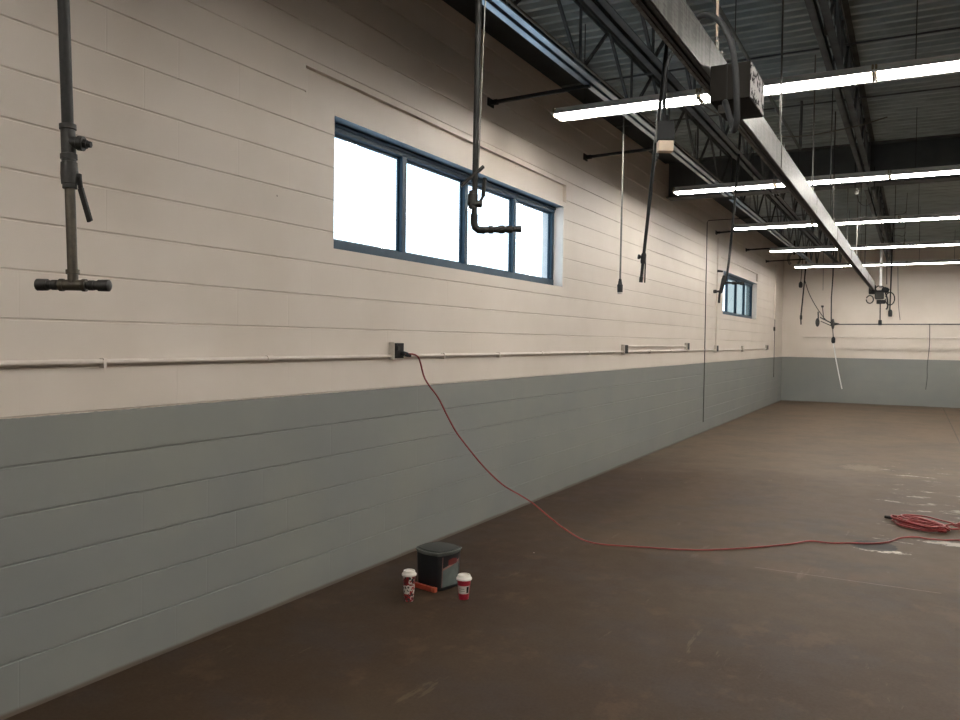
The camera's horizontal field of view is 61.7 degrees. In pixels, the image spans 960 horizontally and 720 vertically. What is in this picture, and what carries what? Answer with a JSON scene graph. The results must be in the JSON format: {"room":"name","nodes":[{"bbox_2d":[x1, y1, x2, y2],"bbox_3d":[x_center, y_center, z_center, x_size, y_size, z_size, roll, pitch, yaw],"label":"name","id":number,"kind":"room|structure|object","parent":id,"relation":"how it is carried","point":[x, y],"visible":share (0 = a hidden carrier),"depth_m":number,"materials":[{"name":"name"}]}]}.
{"room":"empty industrial workshop","nodes":[
{"label":"empty industrial workshop","id":0,"kind":"room"},
{"bbox_2d":[0,0,783,719],"bbox_3d":[1.615,-0.829,9.854,0.035,4.390,29.100,2,2,28],"label":"wall","id":1,"kind":"structure","parent":0,"point":[148,511],"depth_m":4.66,"materials":[{"name":"beige paint"}]},
{"bbox_2d":[0,348,765,367],"bbox_3d":[0.952,-0.074,8.588,0.036,0.052,25.980,2,2,28],"label":"conduit","id":2,"kind":"object","parent":1,"relation":"attached to","point":[102,362],"visible":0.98,"depth_m":4.44,"materials":[{"name":"beige metal"}]},
{"bbox_2d":[388,342,404,359],"bbox_3d":[-0.580,-0.064,5.693,0.087,0.125,0.118,2,2,28],"label":"wall outlet","id":3,"kind":"object","parent":1,"relation":"attached to","point":[396,349],"visible":1,"depth_m":5.66,"materials":[{"name":"grey metal"}]},
{"bbox_2d":[397,346,404,355],"bbox_3d":[-0.555,-0.064,5.681,0.032,0.072,0.076,2,2,28],"label":"socket","id":4,"kind":"object","parent":3,"relation":"attached to","point":[400,349],"depth_m":5.69,"materials":[{"name":"black plastic"}]},
{"bbox_2d":[333,116,563,286],"bbox_3d":[-0.133,-1.159,6.814,0.240,0.838,3.780,2,2,28],"label":"window","id":5,"kind":"structure","parent":1,"relation":"in","point":[404,154],"depth_m":6.72,"materials":[{"name":"blue metal"}]},
{"bbox_2d":[487,84,590,107],"bbox_3d":[0.487,-2.203,6.700,0.910,0.071,0.110,2,2,28],"label":"brace","id":6,"kind":"object","parent":1,"relation":"attached to","point":[490,102],"visible":1,"depth_m":6.71,"materials":[{"name":"black metal"}]},
{"bbox_2d":[443,0,692,163],"bbox_3d":[-1.090,-2.755,4.337,0.450,0.038,16.640,2,2,28],"label":"beam","id":7,"kind":"structure","parent":1,"relation":"attached to","point":[495,27],"depth_m":7.49,"materials":[{"name":"metal"}]},
{"bbox_2d":[583,147,653,160],"bbox_3d":[1.565,-2.238,8.697,0.910,0.071,0.110,2,2,28],"label":"brace","id":8,"kind":"object","parent":1,"relation":"attached to","point":[585,157],"visible":0.97,"depth_m":8.74,"materials":[{"name":"black metal"}]},
{"bbox_2d":[621,344,627,353],"bbox_3d":[1.841,-0.135,10.210,0.058,0.125,0.118,2,2,28],"label":"wall outlet","id":9,"kind":"object","parent":1,"relation":"attached to","point":[624,347],"visible":1,"depth_m":10.16,"materials":[{"name":"white plastic"}]},
{"bbox_2d":[628,345,685,346],"bbox_3d":[2.587,-0.199,11.613,0.023,0.022,3.100,2,2,28],"label":"conduit","id":10,"kind":"object","parent":1,"relation":"attached to","point":[628,345],"visible":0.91,"depth_m":11.34,"materials":[{"name":"metal"}]},
{"bbox_2d":[684,343,689,349],"bbox_3d":[3.356,-0.218,13.016,0.058,0.125,0.118,2,2,28],"label":"wall outlet","id":11,"kind":"object","parent":1,"relation":"attached to","point":[687,345],"visible":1,"depth_m":12.97,"materials":[{"name":"grey metal"}]},
{"bbox_2d":[714,345,718,351],"bbox_3d":[4.400,-0.212,14.953,0.058,0.125,0.118,2,2,28],"label":"wall outlet","id":12,"kind":"object","parent":1,"relation":"attached to","point":[716,347],"visible":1,"depth_m":14.90,"materials":[{"name":"grey metal"}]},
{"bbox_2d":[715,238,718,344],"bbox_3d":[4.406,-1.246,14.932,0.024,2.050,0.024,0,2,-39],"label":"conduit","id":13,"kind":"object","parent":1,"relation":"attached to","point":[717,238],"visible":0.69,"depth_m":14.93,"materials":[{"name":"beige metal"}]},
{"bbox_2d":[723,271,756,318],"bbox_3d":[5.480,-1.339,17.214,0.240,0.838,3.780,2,2,28],"label":"window","id":14,"kind":"structure","parent":1,"relation":"in","point":[740,300],"depth_m":17.76,"materials":[{"name":"blue glass"}]},
{"bbox_2d":[715,229,767,234],"bbox_3d":[4.757,-2.340,14.610,0.910,0.071,0.110,2,2,28],"label":"brace","id":15,"kind":"object","parent":1,"relation":"attached to","point":[716,232],"visible":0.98,"depth_m":14.63,"materials":[{"name":"black metal"}]},
{"bbox_2d":[712,196,792,246],"bbox_3d":[5.829,-2.977,17.157,0.450,0.038,11.940,2,2,28],"label":"roof truss","id":16,"kind":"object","parent":1,"relation":"attached to","point":[725,202],"depth_m":16.50,"materials":[{"name":"metal"}]},
{"bbox_2d":[703,214,807,421],"bbox_3d":[4.799,-0.656,13.656,1.930,3.543,0.025,2,2,28],"label":"pipe","id":17,"kind":"object","parent":1,"relation":"attached to","point":[803,214],"visible":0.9,"depth_m":14.09,"materials":[{"name":"metal"}]},
{"bbox_2d":[746,246,787,251],"bbox_3d":[6.186,-2.385,17.259,0.910,0.071,0.110,2,2,28],"label":"brace","id":18,"kind":"object","parent":1,"relation":"attached to","point":[787,246],"visible":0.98,"depth_m":17.33,"materials":[{"name":"black metal"}]},
{"bbox_2d":[773,265,775,376],"bbox_3d":[7.752,-1.024,21.142,0.045,2.950,0.040,2,2,28],"label":"corner riser","id":19,"kind":"object","parent":1,"relation":"attached to","point":[775,265],"visible":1,"depth_m":21.13,"materials":[{"name":"beige paint"}]},
{"bbox_2d":[766,259,805,262],"bbox_3d":[7.463,-2.426,19.626,0.910,0.071,0.110,2,2,28],"label":"brace","id":20,"kind":"object","parent":1,"relation":"attached to","point":[788,259],"visible":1,"depth_m":19.63,"materials":[{"name":"black metal"}]},
{"bbox_2d":[4,401,959,719],"bbox_3d":[6.351,1.567,7.339,11.400,0.150,29.100,2,2,28],"label":"floor","id":21,"kind":"structure","parent":0,"point":[553,624],"depth_m":4.69,"materials":[{"name":"brown concrete"}]},
{"bbox_2d":[402,569,416,601],"bbox_3d":[-0.431,1.369,4.879,0.089,0.185,0.089,2,2,28],"label":"paper cup","id":22,"kind":"object","parent":21,"relation":"on","point":[408,575],"visible":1,"depth_m":4.85,"materials":[{"name":"red paper"}]},
{"bbox_2d":[415,582,436,592],"bbox_3d":[-0.350,1.441,5.097,0.194,0.032,0.027,2,2,41],"label":"bar","id":23,"kind":"object","parent":21,"relation":"on","point":[417,584],"visible":0.85,"depth_m":5.08,"materials":[{"name":"red plastic"}]},
{"bbox_2d":[415,541,461,590],"bbox_3d":[-0.268,1.330,5.192,0.264,0.251,0.264,2,2,41],"label":"plastic bucket","id":24,"kind":"object","parent":21,"relation":"on","point":[438,563],"visible":1,"depth_m":5.11,"materials":[{"name":"black plastic"}]},
{"bbox_2d":[448,558,456,564],"bbox_3d":[-0.173,1.282,5.122,0.005,0.043,0.080,2,2,40],"label":"print","id":25,"kind":"object","parent":24,"relation":"on","point":[451,561],"depth_m":5.12},
{"bbox_2d":[456,573,471,599],"bbox_3d":[-0.098,1.389,4.928,0.097,0.150,0.097,2,2,28],"label":"paper cup","id":26,"kind":"object","parent":21,"relation":"on","point":[463,579],"visible":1,"depth_m":4.90,"materials":[{"name":"red paper"}]},
{"bbox_2d":[404,351,959,550],"bbox_3d":[1.986,0.708,6.244,5.194,1.502,0.451,1,1,-7],"label":"extension cord","id":27,"kind":"object","parent":21,"relation":"on","point":[406,354],"visible":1,"depth_m":6.20,"materials":[{"name":"red rubber"}]},
{"bbox_2d":[884,514,959,532],"bbox_3d":[4.150,1.437,6.944,1.147,0.071,0.527,1,2,24],"label":"coiled cord","id":28,"kind":"object","parent":21,"relation":"on","point":[913,520],"visible":1,"depth_m":7.00,"materials":[{"name":"red rubber"}]},
{"bbox_2d":[511,0,959,246],"bbox_3d":[6.453,-2.769,7.314,11.300,0.042,29.184,2,2,28],"label":"ceiling","id":29,"kind":"structure","parent":0,"point":[758,22],"depth_m":7.90,"materials":[{"name":"grey paint"}]},
{"bbox_2d":[34,0,111,291],"bbox_3d":[-1.121,-1.456,2.176,0.252,2.536,0.088,1,1,16],"label":"pipe","id":30,"kind":"object","parent":29,"relation":"hanging from","point":[70,176],"visible":1,"depth_m":2.19,"materials":[{"name":"black metal"}]},
{"bbox_2d":[460,0,520,233],"bbox_3d":[0.061,-1.653,3.597,0.276,2.178,0.087,1,1,-1],"label":"pipe","id":31,"kind":"object","parent":29,"relation":"hanging from","point":[474,203],"visible":1,"depth_m":3.59,"materials":[{"name":"black metal"}]},
{"bbox_2d":[482,0,733,196],"bbox_3d":[-0.434,-2.469,3.987,0.124,0.580,16.640,2,2,28],"label":"joist","id":32,"kind":"object","parent":29,"relation":"attached to","point":[501,9],"visible":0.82,"depth_m":6.65,"materials":[{"name":"grey paint"}]},
{"bbox_2d":[506,0,733,192],"bbox_3d":[-0.363,-2.191,3.937,0.020,0.019,16.550,2,2,28],"label":"conduit","id":33,"kind":"object","parent":32,"relation":"attached to","point":[513,4],"visible":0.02,"depth_m":6.04,"materials":[{"name":"metal"}]},
{"bbox_2d":[617,116,624,293],"bbox_3d":[1.265,-1.384,7.182,0.053,1.585,0.053,0,1,-17],"label":"power cord","id":34,"kind":"object","parent":32,"relation":"hanging from","point":[620,285],"visible":1,"depth_m":7.18,"materials":[{"name":"rubber"}]},
{"bbox_2d":[562,27,959,87],"bbox_3d":[3.268,-2.704,6.827,5.540,0.017,0.018,2,2,28],"label":"rod","id":35,"kind":"object","parent":32,"relation":"attached to","point":[953,28],"visible":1,"depth_m":7.04,"materials":[{"name":"grey paint"}]},
{"bbox_2d":[616,85,959,127],"bbox_3d":[4.075,-2.729,8.323,5.540,0.017,0.018,2,2,28],"label":"rod","id":36,"kind":"object","parent":32,"relation":"attached to","point":[958,85],"visible":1,"depth_m":8.44,"materials":[{"name":"grey paint"}]},
{"bbox_2d":[551,24,703,121],"bbox_3d":[1.193,-2.419,6.554,1.220,0.761,0.250,2,2,28],"label":"ceiling light","id":37,"kind":"object","parent":29,"relation":"hanging from","point":[687,97],"visible":0.86,"depth_m":6.54,"materials":[{"name":"plastic"}]},
{"bbox_2d":[637,44,667,282],"bbox_3d":[1.314,-1.681,5.995,0.254,2.208,0.045,1,1,-11],"label":"hose","id":38,"kind":"object","parent":29,"relation":"hanging from","point":[642,256],"visible":0.75,"depth_m":5.99,"materials":[{"name":"black rubber"}]},
{"bbox_2d":[583,0,776,193],"bbox_3d":[0.072,-2.455,3.715,0.124,0.580,16.640,2,2,28],"label":"joist","id":39,"kind":"object","parent":29,"relation":"attached to","point":[602,9],"visible":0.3,"depth_m":6.17,"materials":[{"name":"grey paint"}]},
{"bbox_2d":[714,0,722,55],"bbox_3d":[1.151,-2.099,3.866,0.060,1.271,0.026,2,2,28],"label":"hanger","id":40,"kind":"object","parent":29,"relation":"hanging from","point":[716,42],"visible":0.59,"depth_m":3.87,"materials":[{"name":"beige metal"}]},
{"bbox_2d":[672,134,776,194],"bbox_3d":[3.026,-2.478,9.939,1.220,0.761,0.250,2,2,28],"label":"ceiling light","id":41,"kind":"object","parent":29,"relation":"hanging from","point":[759,184],"visible":0.88,"depth_m":9.91,"materials":[{"name":"plastic"}]},
{"bbox_2d":[713,132,743,302],"bbox_3d":[2.738,-1.728,8.795,0.328,2.211,0.079,1,1,0],"label":"pipe","id":42,"kind":"object","parent":29,"relation":"hanging from","point":[724,278],"visible":0.91,"depth_m":8.79,"materials":[{"name":"black metal"}]},
{"bbox_2d":[696,12,763,132],"bbox_3d":[1.116,-1.246,3.675,0.258,0.538,0.594,2,2,28],"label":"junction box","id":43,"kind":"object","parent":29,"relation":"hanging from","point":[736,88],"visible":0.87,"depth_m":3.60,"materials":[{"name":"brown paint"}]},
{"bbox_2d":[630,0,874,289],"bbox_3d":[3.652,-1.452,8.493,0.073,0.187,20.460,2,2,29],"label":"rail","id":44,"kind":"object","parent":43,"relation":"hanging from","point":[674,21],"visible":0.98,"depth_m":4.48,"materials":[{"name":"silver metal"}]},
{"bbox_2d":[655,51,674,152],"bbox_3d":[1.011,-1.293,3.899,0.309,0.568,0.058,1,1,-2],"label":"receptacle","id":45,"kind":"object","parent":44,"relation":"hanging from","point":[665,129],"visible":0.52,"depth_m":3.88,"materials":[{"name":"black plastic"}]},
{"bbox_2d":[656,140,673,152],"bbox_3d":[0.899,-1.036,3.902,0.074,0.052,0.052,1,1,0],"label":"receptacle","id":46,"kind":"object","parent":45,"relation":"attached to","point":[662,146],"depth_m":3.88,"materials":[{"name":"beige plastic"}]},
{"bbox_2d":[866,285,894,309],"bbox_3d":[8.726,-1.361,17.470,0.567,0.549,0.293,2,2,38],"label":"trolley","id":47,"kind":"object","parent":44,"relation":"hanging from","point":[879,294],"visible":0.94,"depth_m":17.41,"materials":[{"name":"grey metal"}]},
{"bbox_2d":[878,300,881,325],"bbox_3d":[8.672,-1.017,17.406,0.070,0.575,0.060,2,2,28],"label":"power cord","id":48,"kind":"object","parent":47,"relation":"hanging from","point":[880,320],"visible":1,"depth_m":17.39,"materials":[{"name":"grey rubber"}]},
{"bbox_2d":[712,0,802,149],"bbox_3d":[0.078,-2.403,2.379,0.028,0.539,14.233,2,2,28],"label":"conduit","id":49,"kind":"object","parent":29,"relation":"attached to","point":[721,12],"visible":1,"depth_m":6.77,"materials":[{"name":"black metal"}]},
{"bbox_2d":[733,199,812,229],"bbox_3d":[4.765,-2.531,13.068,1.220,0.761,0.250,2,2,28],"label":"ceiling light","id":50,"kind":"object","parent":29,"relation":"hanging from","point":[805,223],"visible":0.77,"depth_m":13.03,"materials":[{"name":"plastic"}]},
{"bbox_2d":[729,194,820,268],"bbox_3d":[6.485,-2.690,16.808,0.124,0.580,11.940,2,2,28],"label":"joist","id":51,"kind":"object","parent":29,"relation":"attached to","point":[739,203],"visible":0.65,"depth_m":15.30,"materials":[{"name":"grey paint"}]},
{"bbox_2d":[778,0,784,147],"bbox_3d":[2.119,-2.129,5.639,0.060,1.272,0.026,2,2,28],"label":"hanger","id":52,"kind":"object","parent":29,"relation":"hanging from","point":[780,134],"visible":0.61,"depth_m":5.64,"materials":[{"name":"metal"}]},
{"bbox_2d":[697,0,875,102],"bbox_3d":[2.268,-2.390,5.974,1.220,0.761,0.250,2,2,28],"label":"ceiling light","id":53,"kind":"object","parent":29,"relation":"hanging from","point":[864,74],"visible":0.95,"depth_m":5.85,"materials":[{"name":"plastic"}]},
{"bbox_2d":[787,240,800,264],"bbox_3d":[8.037,-2.737,20.538,0.337,0.627,0.100,2,2,28],"label":"coil","id":54,"kind":"object","parent":29,"relation":"hanging from","point":[794,244],"visible":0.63,"depth_m":20.54,"materials":[{"name":"metal"}]},
{"bbox_2d":[799,252,802,287],"bbox_3d":[8.431,-2.479,21.091,0.100,1.160,0.100,2,2,28],"label":"power cord","id":55,"kind":"object","parent":29,"relation":"hanging from","point":[800,282],"visible":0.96,"depth_m":21.07,"materials":[{"name":"metal"}]},
{"bbox_2d":[769,217,834,251],"bbox_3d":[6.515,-2.585,16.248,1.220,0.761,0.250,2,2,28],"label":"ceiling light","id":56,"kind":"object","parent":29,"relation":"hanging from","point":[829,247],"visible":0.95,"depth_m":16.20,"materials":[{"name":"plastic"}]},
{"bbox_2d":[800,251,806,324],"bbox_3d":[8.618,-1.999,21.396,0.153,2.113,0.064,2,2,28],"label":"pipe","id":57,"kind":"object","parent":29,"relation":"hanging from","point":[806,251],"visible":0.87,"depth_m":21.40,"materials":[{"name":"black metal"}]},
{"bbox_2d":[771,193,844,268],"bbox_3d":[6.991,-2.676,16.535,0.124,0.580,11.940,2,2,28],"label":"joist","id":58,"kind":"object","parent":29,"relation":"attached to","point":[779,200],"visible":0.46,"depth_m":14.36,"materials":[{"name":"grey paint"}]},
{"bbox_2d":[666,133,959,200],"bbox_3d":[7.609,-2.510,9.260,10.960,0.540,0.260,2,2,28],"label":"girder","id":59,"kind":"object","parent":29,"relation":"attached to","point":[939,150],"visible":0.58,"depth_m":10.72,"materials":[{"name":"metal"}]},
{"bbox_2d":[811,54,815,193],"bbox_3d":[3.062,-2.158,7.368,0.060,1.273,0.026,2,2,28],"label":"hanger","id":60,"kind":"object","parent":29,"relation":"hanging from","point":[812,184],"visible":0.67,"depth_m":7.37,"materials":[{"name":"metal"}]},
{"bbox_2d":[804,250,838,342],"bbox_3d":[8.875,-1.742,20.864,0.869,2.610,0.100,2,2,28],"label":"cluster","id":61,"kind":"object","parent":29,"relation":"hanging from","point":[817,321],"visible":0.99,"depth_m":20.75,"materials":[{"name":"black metal"}]},
{"bbox_2d":[833,343,841,388],"bbox_3d":[9.199,0.158,20.665,0.257,1.175,0.032,2,2,28],"label":"cord","id":62,"kind":"object","parent":61,"relation":"hanging from","point":[833,343],"visible":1,"depth_m":20.66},
{"bbox_2d":[794,263,848,267],"bbox_3d":[8.309,-2.642,19.529,1.220,0.761,0.250,2,2,28],"label":"ceiling light","id":63,"kind":"object","parent":29,"relation":"hanging from","point":[805,265],"visible":0.89,"depth_m":19.48,"materials":[{"name":"plastic"}]},
{"bbox_2d":[830,56,833,188],"bbox_3d":[3.228,-2.182,7.369,0.009,1.220,0.010,2,2,28],"label":"hanging wire","id":64,"kind":"object","parent":29,"relation":"hanging from","point":[833,56],"visible":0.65,"depth_m":7.37,"materials":[{"name":"grey metal"}]},
{"bbox_2d":[775,121,889,187],"bbox_3d":[4.101,-2.449,9.359,1.220,0.761,0.250,2,2,28],"label":"ceiling light","id":65,"kind":"object","parent":29,"relation":"hanging from","point":[873,175],"visible":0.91,"depth_m":9.24,"materials":[{"name":"plastic"}]},
{"bbox_2d":[832,111,835,223],"bbox_3d":[4.034,-2.188,9.150,0.060,1.274,0.026,2,2,28],"label":"hanger","id":66,"kind":"object","parent":29,"relation":"hanging from","point":[835,111],"visible":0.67,"depth_m":9.14,"materials":[{"name":"metal"}]},
{"bbox_2d":[804,0,874,186],"bbox_3d":[1.119,-2.427,3.150,0.124,0.580,16.640,2,2,28],"label":"joist","id":67,"kind":"object","parent":29,"relation":"attached to","point":[839,50],"visible":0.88,"depth_m":6.76,"materials":[{"name":"grey paint"}]},
{"bbox_2d":[700,104,887,136],"bbox_3d":[2.724,-2.140,7.229,1.918,0.164,0.383,0,1,-15],"label":"cable","id":68,"kind":"object","parent":67,"relation":"hanging from","point":[705,106],"visible":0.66,"depth_m":7.42,"materials":[{"name":"rubber"}]},
{"bbox_2d":[846,189,848,242],"bbox_3d":[4.992,-2.217,10.905,0.060,1.276,0.026,2,2,28],"label":"hanger","id":69,"kind":"object","parent":29,"relation":"hanging from","point":[847,189],"visible":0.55,"depth_m":10.91,"materials":[{"name":"metal"}]},
{"bbox_2d":[812,186,898,225],"bbox_3d":[5.840,-2.502,12.488,1.220,0.761,0.250,2,2,28],"label":"ceiling light","id":70,"kind":"object","parent":29,"relation":"hanging from","point":[880,219],"visible":0.88,"depth_m":12.38,"materials":[{"name":"plastic"}]},
{"bbox_2d":[856,188,858,257],"bbox_3d":[5.950,-2.247,12.661,0.060,1.277,0.026,2,2,28],"label":"hanger","id":71,"kind":"object","parent":29,"relation":"hanging from","point":[858,188],"visible":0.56,"depth_m":12.66,"materials":[{"name":"metal"}]},
{"bbox_2d":[860,182,861,230],"bbox_3d":[4.881,-2.246,10.283,0.009,1.190,0.010,2,2,28],"label":"hanging wire","id":72,"kind":"object","parent":29,"relation":"hanging from","point":[861,182],"visible":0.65,"depth_m":10.29,"materials":[{"name":"grey metal"}]},
{"bbox_2d":[854,136,874,205],"bbox_3d":[4.698,-2.355,9.811,0.231,0.954,0.040,2,2,28],"label":"cable","id":73,"kind":"object","parent":29,"relation":"hanging from","point":[856,191],"visible":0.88,"depth_m":9.84,"materials":[{"name":"rubber"}]},
{"bbox_2d":[864,199,866,269],"bbox_3d":[7.003,-2.280,14.592,0.060,1.278,0.026,2,2,28],"label":"hanger","id":74,"kind":"object","parent":29,"relation":"hanging from","point":[866,199],"visible":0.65,"depth_m":14.59,"materials":[{"name":"metal"}]},
{"bbox_2d":[834,210,903,249],"bbox_3d":[7.591,-2.557,15.668,1.220,0.761,0.250,2,2,28],"label":"ceiling light","id":75,"kind":"object","parent":29,"relation":"hanging from","point":[879,245],"visible":0.73,"depth_m":15.55,"materials":[{"name":"plastic"}]},
{"bbox_2d":[849,234,906,266],"bbox_3d":[9.384,-2.613,18.949,1.220,0.761,0.250,2,2,28],"label":"ceiling light","id":76,"kind":"object","parent":29,"relation":"hanging from","point":[884,262],"visible":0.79,"depth_m":18.82,"materials":[{"name":"plastic"}]},
{"bbox_2d":[864,186,893,266],"bbox_3d":[8.038,-2.648,15.970,0.124,0.580,11.940,2,2,28],"label":"joist","id":77,"kind":"object","parent":29,"relation":"attached to","point":[878,204],"visible":0.55,"depth_m":14.21,"materials":[{"name":"grey paint"}]},
{"bbox_2d":[879,234,882,287],"bbox_3d":[8.527,-2.249,17.066,0.060,1.420,0.052,2,2,28],"label":"hanger","id":78,"kind":"object","parent":29,"relation":"hanging from","point":[881,249],"visible":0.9,"depth_m":17.06,"materials":[{"name":"white metal"}]},
{"bbox_2d":[886,224,887,283],"bbox_3d":[8.711,-2.289,17.193,0.037,1.340,0.020,2,2,28],"label":"wire","id":79,"kind":"object","parent":29,"relation":"hanging from","point":[887,224],"visible":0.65,"depth_m":17.20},
{"bbox_2d":[888,223,893,316],"bbox_3d":[8.809,-1.943,17.203,0.080,2.030,0.080,2,2,28],"label":"power cord","id":80,"kind":"object","parent":29,"relation":"hanging from","point":[890,310],"visible":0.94,"depth_m":17.19,"materials":[{"name":"grey rubber"}]},
{"bbox_2d":[894,185,895,242],"bbox_3d":[5.910,-2.261,11.432,0.009,1.190,0.010,2,2,28],"label":"hanging wire","id":81,"kind":"object","parent":29,"relation":"hanging from","point":[895,185],"visible":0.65,"depth_m":11.44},
{"bbox_2d":[889,193,907,243],"bbox_3d":[7.282,-2.440,13.995,0.277,0.920,0.032,2,2,28],"label":"coil","id":82,"kind":"object","parent":29,"relation":"hanging from","point":[907,193],"visible":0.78,"depth_m":13.94,"materials":[{"name":"rubber"}]},
{"bbox_2d":[875,0,959,81],"bbox_3d":[3.343,-2.362,5.394,1.220,0.761,0.250,2,2,28],"label":"ceiling light","id":83,"kind":"object","parent":29,"relation":"hanging from","point":[950,63],"visible":1,"depth_m":5.55,"materials":[{"name":"plastic"}]},
{"bbox_2d":[890,116,959,179],"bbox_3d":[5.176,-2.420,8.780,1.220,0.761,0.250,2,2,28],"label":"ceiling light","id":84,"kind":"object","parent":29,"relation":"hanging from","point":[949,169],"visible":1,"depth_m":8.88,"materials":[{"name":"plastic"}]},
{"bbox_2d":[899,200,959,221],"bbox_3d":[6.916,-2.473,11.908,1.220,0.761,0.250,2,2,28],"label":"ceiling light","id":85,"kind":"object","parent":29,"relation":"hanging from","point":[952,215],"visible":0.96,"depth_m":11.97,"materials":[{"name":"plastic"}]},
{"bbox_2d":[904,221,959,247],"bbox_3d":[8.666,-2.528,15.088,1.220,0.761,0.250,2,2,28],"label":"ceiling light","id":86,"kind":"object","parent":29,"relation":"hanging from","point":[952,242],"visible":0.91,"depth_m":15.13,"materials":[{"name":"plastic"}]},
{"bbox_2d":[907,241,959,264],"bbox_3d":[10.460,-2.584,18.369,1.220,0.761,0.250,2,2,28],"label":"ceiling light","id":87,"kind":"object","parent":29,"relation":"hanging from","point":[954,260],"visible":0.91,"depth_m":18.36,"materials":[{"name":"plastic"}]},
{"bbox_2d":[781,245,959,408],"bbox_3d":[13.332,-0.919,19.952,11.200,4.390,0.002,2,2,28],"label":"wall","id":88,"kind":"structure","parent":0,"point":[872,371],"depth_m":21.46,"materials":[{"name":"beige paint"}]},
{"bbox_2d":[803,336,959,338],"bbox_3d":[13.546,-0.518,19.820,10.420,0.032,0.032,2,2,28],"label":"conduit","id":89,"kind":"object","parent":88,"relation":"attached to","point":[803,336],"visible":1,"depth_m":21.30,"materials":[{"name":"metal"}]},
{"bbox_3d":[11.312,-0.570,4.625,0.007,4.390,29.100,2,2,28],"label":"wall","id":90,"kind":"structure","parent":0,"visible":0},
{"bbox_2d":[839,324,959,324],"bbox_3d":[13.528,-0.839,18.823,9.520,0.058,0.028,2,2,28],"label":"pipe","id":91,"kind":"object","parent":90,"relation":"attached to","point":[839,324],"visible":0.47,"depth_m":20.35,"materials":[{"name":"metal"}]},
{"bbox_2d":[925,325,929,389],"bbox_3d":[11.201,-0.076,20.092,0.072,1.641,0.018,2,2,28],"label":"cable","id":92,"kind":"object","parent":91,"relation":"hanging from","point":[929,325],"visible":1,"depth_m":20.08,"materials":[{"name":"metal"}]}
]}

